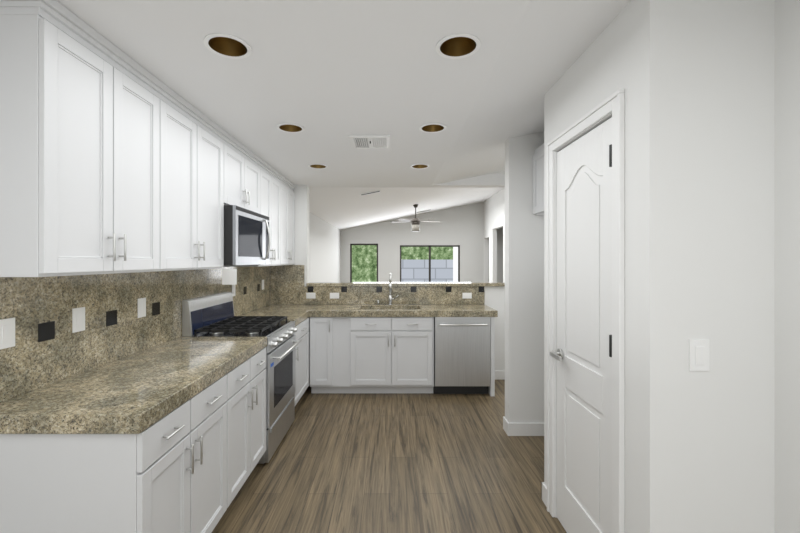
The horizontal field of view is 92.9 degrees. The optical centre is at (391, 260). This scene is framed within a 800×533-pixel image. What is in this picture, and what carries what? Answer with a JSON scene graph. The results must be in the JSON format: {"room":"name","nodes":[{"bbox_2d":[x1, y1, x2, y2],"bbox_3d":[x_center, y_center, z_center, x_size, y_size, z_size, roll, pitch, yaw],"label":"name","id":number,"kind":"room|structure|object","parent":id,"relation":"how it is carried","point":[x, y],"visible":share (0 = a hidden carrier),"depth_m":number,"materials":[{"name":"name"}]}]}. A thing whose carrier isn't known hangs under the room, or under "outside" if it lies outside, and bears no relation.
{"room":"kitchen","nodes":[
{"label":"kitchen","id":0,"kind":"room"},
{"bbox_2d":[181,212,340,336],"bbox_3d":[-1.600,-0.350,4.550,0.100,3.700,14.300,0,0,0],"label":"wall","id":1,"kind":"structure","parent":0,"point":[324,251],"depth_m":8.60,"materials":[{"name":"grey paint"}]},
{"bbox_2d":[0,0,171,276],"bbox_3d":[-1.383,-0.439,1.694,0.328,0.998,0.727,0,0,0],"label":"upper cabinet","id":2,"kind":"object","parent":1,"relation":"attached to","point":[114,159],"depth_m":1.48,"materials":[{"name":"white wood"}]},
{"bbox_2d":[0,266,269,401],"bbox_3d":[-1.537,0.308,3.044,0.022,0.492,3.428,0,0,0],"label":"backsplash","id":3,"kind":"structure","parent":1,"relation":"attached to","point":[49,347],"depth_m":1.95,"materials":[{"name":"stone"}]},
{"bbox_2d":[0,318,14,349],"bbox_3d":[-1.523,0.290,1.500,0.008,0.116,0.072,0,0,0],"label":"electrical outlet","id":4,"kind":"object","parent":3,"relation":"attached to","point":[7,333],"visible":1,"depth_m":1.50,"materials":[{"name":"white plastic"}]},
{"bbox_2d":[72,307,84,332],"bbox_3d":[-1.523,0.290,1.850,0.008,0.116,0.072,0,0,0],"label":"electrical outlet","id":5,"kind":"object","parent":3,"relation":"attached to","point":[78,319],"visible":1,"depth_m":1.84,"materials":[{"name":"white plastic"}]},
{"bbox_2d":[138,298,145,317],"bbox_3d":[-1.523,0.290,2.316,0.008,0.116,0.072,0,0,0],"label":"electrical outlet","id":6,"kind":"object","parent":3,"relation":"attached to","point":[141,307],"visible":1,"depth_m":2.31,"materials":[{"name":"white plastic"}]},
{"bbox_2d":[232,285,234,295],"bbox_3d":[-1.523,0.290,3.660,0.008,0.116,0.072,0,0,0],"label":"electrical outlet","id":7,"kind":"object","parent":3,"relation":"attached to","point":[233,290],"visible":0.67,"depth_m":3.64,"materials":[{"name":"white plastic"}]},
{"bbox_2d":[172,90,227,270],"bbox_3d":[-1.383,-0.439,2.351,0.328,0.998,0.817,0,0,0],"label":"upper cabinet","id":8,"kind":"object","parent":1,"relation":"attached to","point":[199,145],"depth_m":2.38,"materials":[{"name":"white wood"}]},
{"bbox_2d":[228,133,263,214],"bbox_3d":[-1.383,-0.671,3.140,0.328,0.533,0.761,0,0,0],"label":"upper cabinet","id":9,"kind":"object","parent":1,"relation":"attached to","point":[245,169],"depth_m":3.14,"materials":[{"name":"white wood"}]},
{"bbox_2d":[222,205,270,284],"bbox_3d":[-1.313,-0.111,3.138,0.470,0.578,0.760,0,0,0],"label":"microwave","id":10,"kind":"object","parent":9,"relation":"attached to","point":[247,239],"visible":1,"depth_m":2.90,"materials":[{"name":"silver metal"}]},
{"bbox_2d":[228,161,283,266],"bbox_3d":[-1.383,-0.439,3.869,0.328,0.998,0.698,0,0,0],"label":"upper cabinet","id":11,"kind":"object","parent":1,"relation":"attached to","point":[273,180],"depth_m":3.97,"materials":[{"name":"white wood"}]},
{"bbox_2d":[284,177,295,264],"bbox_3d":[-1.383,-0.439,4.439,0.328,0.998,0.673,0,0,0],"label":"upper cabinet","id":12,"kind":"object","parent":1,"relation":"attached to","point":[289,194],"depth_m":4.52,"materials":[{"name":"white wood"}]},
{"bbox_2d":[57,0,630,186],"bbox_3d":[1.175,-1.370,1.160,5.850,0.860,7.520,0,0,0],"label":"ceiling","id":13,"kind":"structure","parent":0,"point":[330,76],"depth_m":1.90,"materials":[{"name":"white paint"}]},
{"bbox_2d":[204,33,251,58],"bbox_3d":[-0.720,-0.983,1.670,0.194,0.095,0.194,0,0,0],"label":"recessed light","id":14,"kind":"object","parent":13,"relation":"in","point":[227,46],"visible":0.69,"depth_m":1.72,"materials":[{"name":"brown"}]},
{"bbox_2d":[276,123,304,132],"bbox_3d":[-0.720,-0.983,2.700,0.194,0.095,0.194,0,0,0],"label":"recessed light","id":15,"kind":"object","parent":13,"relation":"in","point":[290,127],"visible":0.67,"depth_m":2.76,"materials":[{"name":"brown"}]},
{"bbox_2d":[308,164,327,168],"bbox_3d":[-0.740,-0.983,3.800,0.194,0.095,0.194,0,0,0],"label":"recessed light","id":16,"kind":"object","parent":13,"relation":"in","point":[318,166],"visible":0.52,"depth_m":3.86,"materials":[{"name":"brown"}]},
{"bbox_2d":[349,135,389,148],"bbox_3d":[-0.170,-0.927,3.010,0.310,0.025,0.310,0,0,0],"label":"ceiling vent","id":17,"kind":"object","parent":13,"relation":"in","point":[370,141],"visible":1,"depth_m":2.99,"materials":[{"name":"white metal"}]},
{"bbox_2d":[410,164,429,168],"bbox_3d":[0.280,-0.983,3.800,0.194,0.095,0.194,0,0,0],"label":"recessed light","id":18,"kind":"object","parent":13,"relation":"in","point":[419,166],"visible":0.6,"depth_m":3.86,"materials":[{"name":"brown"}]},
{"bbox_2d":[419,123,446,132],"bbox_3d":[0.290,-0.983,2.700,0.194,0.095,0.194,0,0,0],"label":"recessed light","id":19,"kind":"object","parent":13,"relation":"in","point":[432,128],"visible":0.6,"depth_m":2.76,"materials":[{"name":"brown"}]},
{"bbox_2d":[436,33,480,58],"bbox_3d":[0.290,-0.983,1.670,0.194,0.095,0.194,0,0,0],"label":"recessed light","id":20,"kind":"object","parent":13,"relation":"in","point":[458,46],"visible":0.79,"depth_m":1.73,"materials":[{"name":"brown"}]},
{"bbox_2d":[212,380,566,532],"bbox_3d":[1.175,1.550,4.550,5.850,0.100,14.300,0,0,0],"label":"floor","id":21,"kind":"structure","parent":0,"point":[394,463],"depth_m":2.68,"materials":[{"name":"brown wood"}]},
{"bbox_2d":[0,368,235,532],"bbox_3d":[-1.229,1.063,1.770,0.638,0.874,0.779,0,0,0],"label":"base cabinet","id":22,"kind":"object","parent":21,"relation":"on","point":[189,465],"depth_m":1.38,"materials":[{"name":"white wood"}]},
{"bbox_2d":[0,337,266,433],"bbox_3d":[-1.226,0.590,2.059,0.643,0.069,1.398,0,0,0],"label":"countertop","id":23,"kind":"structure","parent":22,"relation":"on","point":[139,392],"depth_m":1.63,"materials":[{"name":"stone"}]},
{"bbox_2d":[182,292,301,463],"bbox_3d":[-1.174,0.887,3.140,0.702,1.185,0.756,0,0,0],"label":"range","id":24,"kind":"object","parent":21,"relation":"on","point":[210,316],"visible":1,"depth_m":3.01,"materials":[{"name":"silver metal"}]},
{"bbox_2d":[236,347,266,494],"bbox_3d":[-1.229,1.063,2.400,0.638,0.874,0.717,0,0,0],"label":"base cabinet","id":25,"kind":"object","parent":21,"relation":"on","point":[251,374],"depth_m":2.44,"materials":[{"name":"white wood"}]},
{"bbox_2d":[293,317,309,405],"bbox_3d":[-1.229,1.063,4.111,0.638,0.874,1.178,0,0,0],"label":"base cabinet","id":26,"kind":"object","parent":21,"relation":"on","point":[303,329],"depth_m":3.90,"materials":[{"name":"white wood"}]},
{"bbox_2d":[239,308,311,325],"bbox_3d":[-1.218,0.590,3.836,0.660,0.069,0.628,0,0,0],"label":"countertop","id":27,"kind":"structure","parent":26,"relation":"on","point":[298,315],"depth_m":4.02,"materials":[{"name":"stone"}]},
{"bbox_2d":[310,317,361,392],"bbox_3d":[-0.654,1.063,4.469,0.507,0.874,0.578,0,0,0],"label":"base cabinet","id":28,"kind":"object","parent":21,"relation":"on","point":[333,340],"depth_m":4.19,"materials":[{"name":"white wood"}]},
{"bbox_2d":[358,325,429,392],"bbox_3d":[-0.005,1.155,4.469,0.910,0.690,0.578,0,0,0],"label":"base cabinet","id":29,"kind":"object","parent":21,"relation":"on","point":[391,358],"depth_m":4.19,"materials":[{"name":"white wood"}]},
{"bbox_2d":[426,317,494,395],"bbox_3d":[0.790,1.062,4.463,0.680,0.876,0.590,0,0,0],"label":"base cabinet","id":30,"kind":"object","parent":21,"relation":"on","point":[445,355],"depth_m":4.17,"materials":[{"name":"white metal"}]},
{"bbox_2d":[261,304,497,316],"bbox_3d":[-0.194,0.590,4.459,2.708,0.069,0.597,0,0,0],"label":"countertop","id":31,"kind":"structure","parent":30,"relation":"on","point":[318,310],"depth_m":4.18,"materials":[{"name":"stone"}]},
{"bbox_2d":[377,273,398,304],"bbox_3d":[-0.050,0.355,4.632,0.268,0.398,0.205,0,0,0],"label":"faucet","id":32,"kind":"object","parent":31,"relation":"on","point":[390,289],"visible":0.96,"depth_m":4.68,"materials":[{"name":"silver metal"}]},
{"bbox_2d":[429,317,490,393],"bbox_3d":[0.776,1.062,4.436,0.612,0.875,0.644,0,0,0],"label":"dishwasher","id":33,"kind":"object","parent":30,"relation":"in","point":[461,346],"depth_m":4.17,"materials":[{"name":"grey metal"}]},
{"bbox_2d":[293,171,504,370],"bbox_3d":[1.275,-0.400,4.850,5.650,3.800,0.140,0,0,0],"label":"wall","id":34,"kind":"structure","parent":0,"point":[496,179],"depth_m":4.78,"materials":[{"name":"white paint"}]},
{"bbox_2d":[270,265,504,303],"bbox_3d":[-0.015,0.308,4.862,3.021,0.492,0.235,0,0,0],"label":"half wall","id":35,"kind":"structure","parent":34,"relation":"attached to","point":[287,286],"depth_m":4.76,"materials":[{"name":"stone"}]},
{"bbox_2d":[306,293,315,298],"bbox_3d":[-1.015,0.445,4.755,0.116,0.072,0.008,0,0,0],"label":"outlet","id":36,"kind":"object","parent":35,"relation":"attached to","point":[310,295],"visible":1,"depth_m":4.75,"materials":[{"name":"white plastic"}]},
{"bbox_2d":[330,293,338,298],"bbox_3d":[-0.720,0.445,4.755,0.116,0.072,0.008,0,0,0],"label":"outlet","id":37,"kind":"object","parent":35,"relation":"attached to","point":[334,295],"visible":1,"depth_m":4.75,"materials":[{"name":"white plastic"}]},
{"bbox_2d":[462,293,471,298],"bbox_3d":[0.940,0.445,4.755,0.116,0.072,0.008,0,0,0],"label":"outlet","id":38,"kind":"object","parent":35,"relation":"attached to","point":[466,295],"visible":1,"depth_m":4.75,"materials":[{"name":"white plastic"}]},
{"bbox_2d":[495,371,504,379],"bbox_3d":[1.319,1.445,4.788,0.308,0.110,0.043,0,0,0],"label":"baseboard","id":39,"kind":"structure","parent":34,"relation":"attached to","point":[499,375],"depth_m":4.77,"materials":[{"name":"white paint"}]},
{"bbox_2d":[309,187,504,229],"bbox_3d":[1.175,-1.515,8.310,5.850,1.290,6.780,0,0,0],"label":"ceiling","id":40,"kind":"structure","parent":0,"point":[341,208],"depth_m":8.18,"materials":[{"name":"white paint"}]},
{"bbox_2d":[360,190,380,195],"bbox_3d":[-0.364,-1.141,6.440,0.344,0.011,0.124,-11,0,0],"label":"ceiling vent","id":41,"kind":"object","parent":40,"relation":"in","point":[370,192],"visible":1,"depth_m":6.42,"materials":[{"name":"grey metal"}]},
{"bbox_2d":[390,204,432,231],"bbox_3d":[0.575,-1.011,9.162,1.239,0.641,1.203,0,0,0],"label":"ceiling fan","id":42,"kind":"object","parent":40,"relation":"hanging from","point":[415,222],"visible":0.98,"depth_m":9.06,"materials":[{"name":"grey metal"}]},
{"bbox_2d":[341,201,502,281],"bbox_3d":[1.275,-0.400,11.570,5.650,3.800,0.140,0,0,0],"label":"wall","id":43,"kind":"structure","parent":0,"point":[462,226],"depth_m":11.50,"materials":[{"name":"grey paint"}]},
{"bbox_2d":[350,244,377,281],"bbox_3d":[-0.845,0.110,11.570,0.850,1.220,0.040,0,0,0],"label":"window","id":44,"kind":"structure","parent":43,"relation":"in","point":[350,244],"depth_m":11.55,"materials":[{"name":"brown metal"}]},
{"bbox_2d":[400,245,459,281],"bbox_3d":[1.150,0.135,11.570,1.820,1.170,0.040,0,0,0],"label":"window","id":45,"kind":"structure","parent":43,"relation":"in","point":[430,246],"depth_m":11.55,"materials":[{"name":"brown metal"}]},
{"bbox_2d":[484,188,504,281],"bbox_3d":[2.840,-0.400,7.535,0.120,3.800,8.330,0,0,0],"label":"wall","id":46,"kind":"structure","parent":0,"point":[494,213],"depth_m":10.37,"materials":[{"name":"white paint"}]},
{"bbox_2d":[505,132,543,422],"bbox_3d":[2.550,-0.225,3.310,3.100,3.450,0.120,0,0,0],"label":"wall","id":47,"kind":"structure","parent":0,"point":[524,313],"depth_m":3.23,"materials":[{"name":"white paint"}]},
{"bbox_2d":[503,416,506,431],"bbox_3d":[1.884,1.445,3.361,1.793,0.110,0.043,0,0,0],"label":"baseboard","id":48,"kind":"structure","parent":47,"relation":"attached to","point":[504,419],"depth_m":3.33,"materials":[{"name":"white paint"}]},
{"bbox_2d":[506,421,543,435],"bbox_3d":[1.884,1.445,3.244,1.793,0.110,0.013,0,0,0],"label":"baseboard","id":49,"kind":"structure","parent":47,"relation":"attached to","point":[523,429],"depth_m":3.24,"materials":[{"name":"white paint"}]},
{"bbox_2d":[533,143,543,215],"bbox_3d":[1.481,-0.659,2.817,0.628,0.558,0.863,0,0,0],"label":"upper cabinet","id":50,"kind":"object","parent":47,"relation":"attached to","point":[538,182],"visible":0.19,"depth_m":3.13,"materials":[{"name":"white wood"}]},
{"bbox_2d":[544,92,547,486],"bbox_3d":[1.475,-0.225,2.320,1.050,3.450,0.100,0,0,0],"label":"wall","id":51,"kind":"structure","parent":0,"point":[546,95],"depth_m":2.35,"materials":[{"name":"white paint"}]},
{"bbox_2d":[542,482,546,504],"bbox_3d":[1.369,1.445,2.367,0.863,0.110,0.033,0,0,0],"label":"baseboard","id":52,"kind":"structure","parent":51,"relation":"attached to","point":[544,489],"depth_m":2.33,"materials":[{"name":"white paint"}]},
{"bbox_2d":[548,0,660,532],"bbox_3d":[1.010,-0.225,1.820,0.121,3.450,0.840,0,0,0],"label":"wall","id":53,"kind":"structure","parent":0,"point":[626,55],"depth_m":1.46,"materials":[{"name":"white paint"}]},
{"bbox_2d":[550,117,611,532],"bbox_3d":[0.944,0.435,1.915,0.096,2.114,0.586,0,0,0],"label":"pantry door","id":54,"kind":"structure","parent":53,"relation":"in","point":[582,355],"depth_m":1.88,"materials":[{"name":"white wood"}]},
{"bbox_2d":[547,89,624,532],"bbox_3d":[0.999,0.400,1.915,0.143,2.200,0.730,0,0,0],"label":"door frame","id":55,"kind":"structure","parent":53,"relation":"attached to","point":[612,106],"depth_m":1.60,"materials":[{"name":"white paint"}]},
{"bbox_2d":[689,339,708,370],"bbox_3d":[1.130,0.350,1.396,0.072,0.116,0.008,0,0,0],"label":"switch plate","id":56,"kind":"object","parent":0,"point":[698,354],"visible":1,"depth_m":1.40,"materials":[{"name":"white plastic"}]},
{"bbox_2d":[765,0,799,532],"bbox_3d":[1.470,-0.225,-0.600,0.120,3.450,4.000,0,0,0],"label":"wall","id":57,"kind":"structure","parent":0,"point":[782,17],"depth_m":1.37,"materials":[{"name":"white paint"}]},
{"label":"outside","id":58,"kind":"structure","parent":0,"visible":0},
{"bbox_2d":[352,245,457,281],"bbox_3d":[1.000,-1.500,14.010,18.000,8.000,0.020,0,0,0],"label":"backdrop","id":59,"kind":"structure","parent":58,"point":[415,264],"depth_m":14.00,"materials":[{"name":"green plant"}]}
]}

